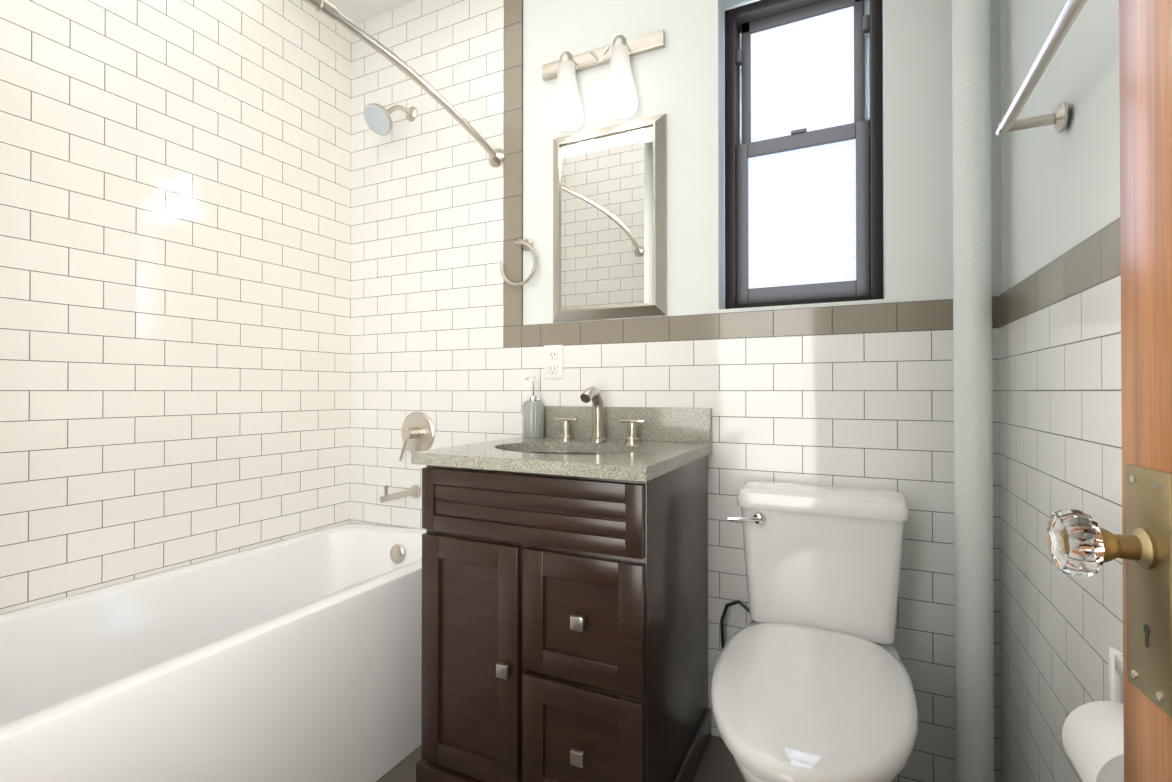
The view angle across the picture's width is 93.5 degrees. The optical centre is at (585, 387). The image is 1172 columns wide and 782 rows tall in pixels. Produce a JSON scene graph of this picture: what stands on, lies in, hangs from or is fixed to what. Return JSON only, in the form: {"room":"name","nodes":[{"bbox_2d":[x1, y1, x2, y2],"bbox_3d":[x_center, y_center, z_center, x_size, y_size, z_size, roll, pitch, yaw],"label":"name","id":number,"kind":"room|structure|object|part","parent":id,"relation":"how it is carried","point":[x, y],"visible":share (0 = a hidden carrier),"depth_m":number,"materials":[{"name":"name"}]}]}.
{"room":"bathroom","nodes":[
{"label":"bathroom","id":0,"kind":"room"},
{"bbox_2d":[0,0,350,613],"bbox_3d":[-1.331,-0.247,1.651,0.001,2.589,1.524,0,0,26],"label":"wall","id":1,"kind":"structure","parent":0,"point":[175,247],"depth_m":1.71,"materials":[{"name":"tile"}]},
{"bbox_2d":[327,0,415,23],"bbox_3d":[-0.458,-1.550,0.366,2.700,0.001,3.108,0,0,26],"label":"ceiling","id":2,"kind":"structure","parent":0,"point":[357,11],"depth_m":2.23,"materials":[{"name":"white paint"}]},
{"bbox_2d":[376,735,743,781],"bbox_3d":[-0.458,1.039,0.349,2.700,0.001,3.108,0,0,26],"label":"floor","id":3,"kind":"structure","parent":0,"point":[717,763],"depth_m":1.52,"materials":[{"name":"tile"}]},
{"bbox_2d":[0,523,425,781],"bbox_3d":[-0.981,0.787,1.475,0.772,0.517,1.518,0,0,26],"label":"bathtub","id":4,"kind":"object","parent":3,"relation":"on","point":[297,659],"visible":0.77,"depth_m":1.36,"materials":[{"name":"white ceramic"}]},
{"bbox_2d":[411,386,711,781],"bbox_3d":[-0.034,0.521,1.532,0.635,1.051,0.593,0,0,26],"label":"bathroom vanity","id":5,"kind":"object","parent":3,"relation":"on","point":[565,598],"visible":1,"depth_m":1.30,"materials":[{"name":"brown wood"}]},
{"bbox_2d":[522,375,543,437],"bbox_3d":[-0.180,0.064,1.859,0.074,0.208,0.080,0,0,26],"label":"soap dispenser","id":6,"kind":"object","parent":5,"relation":"on","point":[533,416],"visible":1,"depth_m":1.83,"materials":[{"name":"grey glass"}]},
{"bbox_2d":[555,386,645,442],"bbox_3d":[0.022,0.082,1.702,0.310,0.170,0.130,0,0,26],"label":"faucet","id":7,"kind":"object","parent":5,"relation":"on","point":[592,393],"depth_m":1.72,"materials":[{"name":"silver metal"}]},
{"bbox_2d":[710,482,918,781],"bbox_3d":[0.446,0.653,1.187,0.469,0.782,0.800,0,0,26],"label":"toilet","id":8,"kind":"object","parent":3,"relation":"on","point":[811,681],"visible":1,"depth_m":1.21,"materials":[{"name":"white ceramic"}]},
{"bbox_3d":[0.593,0.432,1.420,0.407,0.337,0.219,0,0,26],"label":"tank","id":9,"kind":"part","parent":8,"relation":"part of","materials":[{"name":"white ceramic"}]},
{"bbox_2d":[952,0,993,781],"bbox_3d":[0.923,-0.249,1.317,0.100,2.587,0.100,0,0,26],"label":"riser pipe","id":10,"kind":"object","parent":3,"relation":"on","point":[973,407],"visible":1,"depth_m":1.28,"materials":[{"name":"paint"}]},
{"bbox_2d":[350,0,1001,781],"bbox_3d":[0.055,-0.246,1.932,2.250,2.589,0.190,0,0,26],"label":"wall","id":11,"kind":"structure","parent":0,"point":[452,332],"depth_m":1.73,"materials":[{"name":"tile"}]},
{"bbox_2d":[364,103,416,135],"bbox_3d":[-0.741,-1.032,2.096,0.114,0.169,0.216,0,0,26],"label":"shower head","id":12,"kind":"object","parent":11,"relation":"attached to","point":[378,119],"visible":1,"depth_m":2.04},
{"bbox_2d":[379,485,420,502],"bbox_3d":[-0.709,0.400,2.095,0.052,0.073,0.174,0,0,26],"label":"tub spout","id":13,"kind":"object","parent":11,"relation":"attached to","point":[415,491],"depth_m":2.08,"materials":[{"name":"silver metal"}]},
{"bbox_2d":[303,0,504,166],"bbox_3d":[-0.614,-0.844,1.308,0.164,0.068,1.523,0,0,26],"label":"rail","id":14,"kind":"object","parent":11,"relation":"attached to","point":[328,10],"visible":1,"depth_m":1.44,"materials":[{"name":"silver metal"}]},
{"bbox_2d":[399,411,434,460],"bbox_3d":[-0.676,0.189,2.141,0.168,0.191,0.065,0,0,26],"label":"tub valve","id":15,"kind":"object","parent":11,"relation":"attached to","point":[417,432],"depth_m":2.15,"materials":[{"name":"silver metal"}]},
{"bbox_2d":[500,238,536,285],"bbox_3d":[-0.227,-0.442,1.942,0.150,0.178,0.055,0,0,26],"label":"towel ring","id":16,"kind":"object","parent":11,"relation":"attached to","point":[527,244],"visible":1,"depth_m":1.92,"materials":[{"name":"silver metal"}]},
{"bbox_2d":[544,345,562,378],"bbox_3d":[-0.113,-0.088,1.901,0.074,0.116,0.008,0,0,26],"label":"electrical outlet plate","id":17,"kind":"object","parent":11,"relation":"attached to","point":[553,361],"visible":1,"depth_m":1.90,"materials":[{"name":"white plastic"}]},
{"bbox_2d":[542,29,664,130],"bbox_3d":[0.024,-0.998,1.782,0.440,0.256,0.131,0,0,26],"label":"sconce","id":18,"kind":"object","parent":11,"relation":"attached to","point":[620,99],"visible":1,"depth_m":1.77,"materials":[{"name":"white glass"}]},
{"bbox_2d":[553,113,666,321],"bbox_3d":[0.066,-0.545,1.815,0.409,0.637,0.030,0,0,26],"label":"mirror","id":19,"kind":"object","parent":11,"relation":"attached to","point":[609,222],"visible":1,"depth_m":1.80,"materials":[{"name":"silver metal"}]},
{"bbox_2d":[725,0,882,308],"bbox_3d":[0.658,-0.719,1.691,0.443,0.965,0.100,0,0,26],"label":"window","id":20,"kind":"structure","parent":11,"relation":"in","point":[804,192],"depth_m":1.68,"materials":[{"name":"black paint"}]},
{"bbox_2d":[999,0,1122,781],"bbox_3d":[0.662,-0.255,0.537,0.075,2.589,1.808,0,0,26],"label":"wall","id":21,"kind":"structure","parent":0,"point":[1060,424],"depth_m":0.98,"materials":[{"name":"tile"}]},
{"bbox_2d":[996,0,1086,136],"bbox_3d":[0.673,-0.462,0.754,0.091,0.048,0.504,0,0,26],"label":"towel rail","id":22,"kind":"object","parent":21,"relation":"attached to","point":[1062,26],"visible":1,"depth_m":0.83,"materials":[{"name":"silver metal"}]},
{"bbox_2d":[1062,647,1123,781],"bbox_3d":[0.668,0.466,0.667,0.116,0.224,0.204,0,0,26],"label":"toilet paper holder","id":23,"kind":"object","parent":21,"relation":"attached to","point":[1093,738],"visible":0.6,"depth_m":0.69,"materials":[{"name":"white paper"}]},
{"bbox_3d":[-0.502,-0.262,-0.626,1.922,2.589,1.300,0,0,26],"label":"wall","id":24,"kind":"structure","parent":0,"visible":0},
{"bbox_2d":[1046,0,1171,781],"bbox_3d":[0.324,0.011,0.138,0.107,2.028,0.778,0,0,22],"label":"door","id":25,"kind":"structure","parent":24,"relation":"in","point":[1081,543],"depth_m":0.45,"materials":[{"name":"brown wood"}]}
]}

